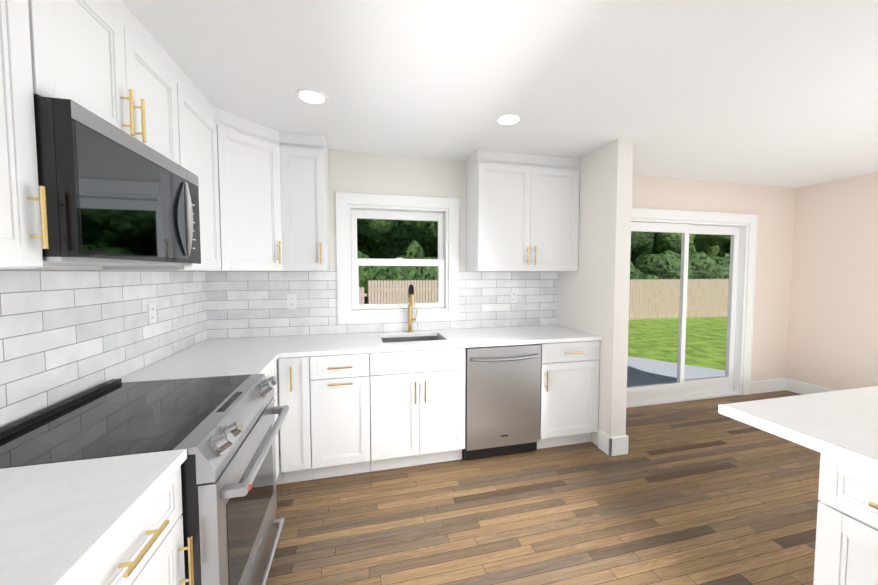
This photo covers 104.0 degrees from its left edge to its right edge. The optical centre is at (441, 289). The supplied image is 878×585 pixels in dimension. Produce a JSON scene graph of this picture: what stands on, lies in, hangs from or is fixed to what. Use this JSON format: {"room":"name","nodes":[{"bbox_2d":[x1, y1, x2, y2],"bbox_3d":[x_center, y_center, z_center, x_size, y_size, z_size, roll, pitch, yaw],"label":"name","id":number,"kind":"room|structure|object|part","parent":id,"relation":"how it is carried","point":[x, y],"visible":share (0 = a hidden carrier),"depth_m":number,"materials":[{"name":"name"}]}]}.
{"room":"kitchen","nodes":[
{"label":"kitchen","id":0,"kind":"room"},
{"bbox_2d":[16,264,102,269],"bbox_3d":[-1.122,0.239,-0.489,0.150,2.430,6.420,-1,3,-14],"label":"wall","id":1,"kind":"structure","parent":0,"point":[65,267],"depth_m":1.38,"materials":[{"name":"white paint"}]},
{"bbox_2d":[0,0,48,268],"bbox_3d":[-1.143,-0.497,0.635,0.361,0.910,0.456,-1,3,-14],"label":"upper cabinet","id":2,"kind":"object","parent":1,"relation":"attached to","point":[24,237],"visible":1,"depth_m":0.85,"materials":[{"name":"white paint"}]},
{"bbox_2d":[0,269,206,427],"bbox_3d":[-1.481,0.189,1.296,0.008,0.524,2.780,-1,3,-14],"label":"wall tile","id":3,"kind":"structure","parent":1,"relation":"attached to","point":[65,334],"depth_m":1.45,"materials":[{"name":"white tile"}]},
{"bbox_2d":[147,303,156,323],"bbox_3d":[-1.631,0.135,1.933,0.008,0.115,0.070,-1,3,-14],"label":"electrical outlet","id":4,"kind":"object","parent":3,"relation":"attached to","point":[151,307],"visible":1,"depth_m":1.92,"materials":[{"name":"white plastic"}]},
{"bbox_2d":[28,0,179,164],"bbox_3d":[-1.289,-0.752,1.216,0.361,0.457,0.757,-1,3,-14],"label":"upper cabinet","id":5,"kind":"object","parent":1,"relation":"attached to","point":[96,57],"visible":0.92,"depth_m":1.15,"materials":[{"name":"white paint"}]},
{"bbox_2d":[33,96,200,265],"bbox_3d":[-1.248,-0.307,1.248,0.440,0.430,0.757,-1,3,-14],"label":"over-the-range microwave","id":6,"kind":"object","parent":5,"relation":"attached to","point":[115,196],"visible":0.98,"depth_m":1.05,"materials":[{"name":"black metal"}]},
{"bbox_2d":[103,77,220,270],"bbox_3d":[-1.437,-0.555,1.825,0.361,0.910,0.468,-1,3,-14],"label":"upper cabinet","id":7,"kind":"object","parent":1,"relation":"attached to","point":[198,151],"visible":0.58,"depth_m":1.88,"materials":[{"name":"white paint"}]},
{"bbox_2d":[122,0,877,187],"bbox_3d":[1.943,-1.065,0.282,6.500,0.100,6.570,-1,3,-14],"label":"ceiling","id":8,"kind":"structure","parent":0,"point":[780,93],"depth_m":1.74,"materials":[{"name":"white paint"}]},
{"bbox_2d":[296,88,328,104],"bbox_3d":[-0.736,-1.094,1.954,0.176,0.006,0.176,-1,3,-14],"label":"recessed light","id":9,"kind":"object","parent":8,"relation":"in","point":[311,96],"visible":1,"depth_m":1.94,"materials":[{"name":"white plastic"}]},
{"bbox_2d":[495,113,521,125],"bbox_3d":[0.438,-1.108,2.244,0.176,0.006,0.176,-1,3,-14],"label":"recessed light","id":10,"kind":"object","parent":8,"relation":"in","point":[508,119],"visible":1,"depth_m":2.23,"materials":[{"name":"white plastic"}]},
{"bbox_2d":[266,390,820,584],"bbox_3d":[1.943,1.452,0.406,6.500,0.080,6.570,-1,3,-14],"label":"floor","id":11,"kind":"structure","parent":0,"point":[699,492],"depth_m":2.02,"materials":[{"name":"brown wood"}]},
{"bbox_2d":[72,466,193,584],"bbox_3d":[-0.993,0.953,0.730,0.664,0.884,0.457,-1,3,-14],"label":"base cabinet","id":12,"kind":"object","parent":11,"relation":"on","point":[145,545],"visible":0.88,"depth_m":0.85,"materials":[{"name":"white paint"}]},
{"bbox_2d":[0,374,288,584],"bbox_3d":[-1.068,0.897,1.343,0.769,0.937,0.760,-1,3,-14],"label":"range","id":13,"kind":"object","parent":11,"relation":"on","point":[223,430],"visible":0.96,"depth_m":1.19,"materials":[{"name":"silver metal"}]},
{"bbox_2d":[265,367,274,401],"bbox_3d":[-1.270,0.898,1.850,0.664,0.884,0.305,-1,3,-14],"label":"base cabinet","id":14,"kind":"object","parent":11,"relation":"on","point":[268,373],"visible":0.06,"depth_m":1.99,"materials":[{"name":"white paint"}]},
{"bbox_2d":[271,360,278,480],"bbox_3d":[-1.342,0.888,2.069,0.628,0.884,0.151,-1,3,-14],"label":"cabinet filler","id":15,"kind":"object","parent":11,"relation":"on","point":[274,369],"visible":0.08,"depth_m":2.16,"materials":[{"name":"white paint"}]},
{"bbox_2d":[276,359,283,484],"bbox_3d":[-1.437,0.869,2.459,0.632,0.884,0.608,-1,3,-14],"label":"base cabinet","id":16,"kind":"object","parent":11,"relation":"on","point":[280,479],"visible":0.1,"depth_m":2.25,"materials":[{"name":"white paint"}]},
{"bbox_2d":[278,356,312,482],"bbox_3d":[-1.029,0.865,2.530,0.189,0.884,0.664,-1,3,-14],"label":"base cabinet","id":17,"kind":"object","parent":11,"relation":"on","point":[295,427],"visible":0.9,"depth_m":2.25,"materials":[{"name":"white paint"}]},
{"bbox_2d":[310,353,370,478],"bbox_3d":[-0.749,0.862,2.600,0.385,0.884,0.664,-1,3,-14],"label":"base cabinet","id":18,"kind":"object","parent":11,"relation":"on","point":[340,410],"visible":1,"depth_m":2.32,"materials":[{"name":"white paint"}]},
{"bbox_2d":[369,348,464,471],"bbox_3d":[-0.227,0.855,2.728,0.686,0.884,0.664,-1,3,-14],"label":"base cabinet","id":19,"kind":"object","parent":11,"relation":"on","point":[417,407],"visible":0.9,"depth_m":2.44,"materials":[{"name":"white paint"}]},
{"bbox_2d":[121,325,601,382],"bbox_3d":[-0.210,0.500,2.496,3.040,0.213,1.089,-1,3,-14],"label":"countertop","id":20,"kind":"structure","parent":19,"relation":"on","point":[230,357],"depth_m":2.43,"materials":[{"name":"white stone"}]},
{"bbox_2d":[407,284,416,332],"bbox_3d":[-0.239,0.165,2.897,0.093,0.416,0.195,-1,3,-14],"label":"faucet","id":21,"kind":"object","parent":20,"relation":"on","point":[411,300],"visible":1,"depth_m":2.94,"materials":[{"name":"gold metal"}]},
{"bbox_2d":[462,344,540,459],"bbox_3d":[0.410,0.851,2.863,0.600,0.880,0.653,-1,3,-14],"label":"dishwasher","id":22,"kind":"object","parent":11,"relation":"on","point":[502,400],"visible":0.77,"depth_m":2.59,"materials":[{"name":"silver metal"}]},
{"bbox_2d":[537,340,599,448],"bbox_3d":[0.958,0.841,3.021,0.524,0.884,0.664,-1,3,-14],"label":"base cabinet","id":23,"kind":"object","parent":11,"relation":"on","point":[569,388],"visible":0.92,"depth_m":2.74,"materials":[{"name":"white paint"}]},
{"bbox_2d":[813,453,877,584],"bbox_3d":[1.688,0.941,0.979,1.036,0.884,0.448,-1,3,-14],"label":"base cabinet","id":24,"kind":"object","parent":11,"relation":"on","point":[846,549],"visible":0.83,"depth_m":1.01,"materials":[{"name":"white paint"}]},
{"bbox_3d":[-0.883,0.975,0.286,0.664,0.884,0.455,-1,3,-14],"label":"base cabinet","id":25,"kind":"object","parent":11,"relation":"on","visible":0},
{"bbox_2d":[0,449,186,584],"bbox_3d":[-0.948,0.507,0.484,0.643,0.030,0.918,-1,3,-14],"label":"countertop","id":26,"kind":"structure","parent":25,"relation":"on","point":[63,523],"depth_m":0.75,"materials":[{"name":"white stone"}]},
{"bbox_3d":[1.796,0.963,0.542,1.036,0.884,0.448,-1,3,-14],"label":"cabinet","id":27,"kind":"object","parent":11,"relation":"on","visible":0},
{"bbox_2d":[718,386,877,474],"bbox_3d":[1.853,0.506,0.438,1.096,0.034,2.105,-1,3,-14],"label":"countertop","id":28,"kind":"structure","parent":27,"relation":"on","point":[841,425],"depth_m":1.19,"materials":[{"name":"white stone"}]},
{"bbox_2d":[328,150,795,381],"bbox_3d":[1.173,0.045,3.457,6.500,2.430,0.150,-1,3,-14],"label":"wall","id":29,"kind":"structure","parent":0,"point":[773,207],"depth_m":3.73,"materials":[{"name":"white paint"}]},
{"bbox_2d":[213,120,282,270],"bbox_3d":[-1.444,-0.583,2.382,0.616,0.910,0.615,-1,3,-14],"label":"upper cabinet","id":30,"kind":"object","parent":29,"relation":"attached to","point":[249,200],"visible":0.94,"depth_m":2.25,"materials":[{"name":"white paint"}]},
{"bbox_2d":[101,0,327,157],"bbox_3d":[-0.983,-1.037,1.601,0.684,0.084,2.305,-1,3,-14],"label":"crown molding","id":31,"kind":"structure","parent":30,"relation":"attached to","point":[128,19],"depth_m":1.85,"materials":[{"name":"white paint"}]},
{"bbox_2d":[280,143,329,270],"bbox_3d":[-1.032,-0.594,2.615,0.303,0.910,0.361,-1,3,-14],"label":"upper cabinet","id":32,"kind":"object","parent":29,"relation":"attached to","point":[304,204],"visible":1,"depth_m":2.48,"materials":[{"name":"white paint"}]},
{"bbox_2d":[205,271,557,338],"bbox_3d":[-0.336,0.105,3.005,3.036,0.524,0.008,-1,3,-14],"label":"wall tile","id":33,"kind":"structure","parent":29,"relation":"attached to","point":[242,304],"depth_m":2.84,"materials":[{"name":"white tile"}]},
{"bbox_2d":[287,294,296,308],"bbox_3d":[-1.214,0.099,2.779,0.070,0.115,0.008,-1,3,-14],"label":"electrical outlet","id":34,"kind":"object","parent":33,"relation":"attached to","point":[291,302],"visible":1,"depth_m":2.78,"materials":[{"name":"white plastic"}]},
{"bbox_2d":[510,291,516,302],"bbox_3d":[0.685,0.071,3.247,0.070,0.115,0.008,-1,3,-14],"label":"electrical outlet","id":35,"kind":"object","parent":33,"relation":"attached to","point":[513,296],"visible":1,"depth_m":3.24,"materials":[{"name":"white plastic"}]},
{"bbox_2d":[336,192,458,324],"bbox_3d":[-0.377,-0.262,3.048,1.057,1.098,0.170,-1,3,-14],"label":"window","id":36,"kind":"structure","parent":29,"relation":"in","point":[346,202],"depth_m":2.99,"materials":[{"name":"white plastic"}]},
{"bbox_3d":[-0.383,-0.466,3.065,0.821,0.456,0.035,-1,3,-14],"label":"window sash","id":37,"kind":"part","parent":36,"relation":"part of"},
{"bbox_3d":[-0.373,-0.054,3.046,0.821,0.448,0.035,-1,3,-14],"label":"window sash","id":38,"kind":"part","parent":36,"relation":"part of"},
{"bbox_2d":[466,160,579,270],"bbox_3d":[0.720,-0.615,3.047,0.940,0.910,0.361,-1,3,-14],"label":"upper cabinet","id":39,"kind":"object","parent":29,"relation":"attached to","point":[522,217],"visible":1,"depth_m":2.90,"materials":[{"name":"white paint"}]},
{"bbox_2d":[466,149,578,169],"bbox_3d":[0.715,-1.108,3.049,0.942,0.084,0.304,-1,3,-14],"label":"crown molding","id":40,"kind":"structure","parent":39,"relation":"attached to","point":[498,156],"depth_m":2.90,"materials":[{"name":"white paint"}]},
{"bbox_2d":[626,222,739,403],"bbox_3d":[2.675,0.251,3.797,1.628,1.927,0.145,-1,3,-14],"label":"door","id":41,"kind":"structure","parent":29,"relation":"in","point":[653,392],"depth_m":3.82,"materials":[{"name":"white plastic"}]},
{"bbox_2d":[626,208,757,407],"bbox_3d":[2.668,0.197,3.820,1.898,2.092,0.178,-1,3,-14],"label":"door frame","id":42,"kind":"structure","parent":29,"relation":"attached to","point":[747,224],"depth_m":3.93,"materials":[{"name":"white wood"}]},
{"bbox_2d":[750,378,787,393],"bbox_3d":[3.890,1.158,4.096,0.605,0.145,0.019,-1,3,-14],"label":"baseboard","id":43,"kind":"structure","parent":29,"relation":"attached to","point":[783,384],"depth_m":4.09,"materials":[{"name":"white wood"}]},
{"bbox_2d":[557,139,632,445],"bbox_3d":[1.295,0.067,3.014,0.136,2.430,0.770,-1,3,-14],"label":"wall","id":44,"kind":"structure","parent":0,"point":[593,294],"depth_m":2.71,"materials":[{"name":"white paint"}]},
{"bbox_2d":[598,430,628,456],"bbox_3d":[1.297,1.209,3.062,0.168,0.145,0.786,-1,3,-14],"label":"baseboard","id":45,"kind":"structure","parent":44,"relation":"attached to","point":[612,446],"depth_m":2.69,"materials":[{"name":"white wood"}]},
{"bbox_2d":[786,172,877,390],"bbox_3d":[5.043,0.165,1.032,0.150,2.430,6.420,-1,3,-14],"label":"wall","id":46,"kind":"structure","parent":0,"point":[833,332],"depth_m":3.74,"materials":[{"name":"beige paint"}]},
{"bbox_2d":[787,379,836,394],"bbox_3d":[4.943,1.303,1.140,0.019,0.145,6.270,-1,3,-14],"label":"baseboard","id":47,"kind":"structure","parent":46,"relation":"attached to","point":[795,386],"depth_m":4.01,"materials":[{"name":"white wood"}]},
{"label":"outside","id":48,"kind":"structure","parent":0,"visible":0},
{"bbox_2d":[628,317,726,369],"bbox_3d":[-5.007,0.133,36.445,90.000,0.300,66.780,-1,3,-14],"label":"lawn","id":49,"kind":"structure","parent":48,"point":[703,335],"depth_m":8.93,"materials":[{"name":"green plant"}]},
{"bbox_2d":[351,219,730,318],"bbox_3d":[-0.989,-7.298,19.791,100.000,16.502,19.296,-1,3,-14],"label":"garden","id":50,"kind":"object","parent":49,"relation":"on","point":[706,292],"depth_m":13.99,"materials":[{"name":"green plant"}]},
{"bbox_2d":[627,356,724,386],"bbox_3d":[-3.486,1.049,13.100,13.750,0.160,20.670,-1,3,-14],"label":"patio","id":51,"kind":"structure","parent":49,"relation":"on","point":[639,370],"depth_m":5.53,"materials":[{"name":"concrete"}]}
]}

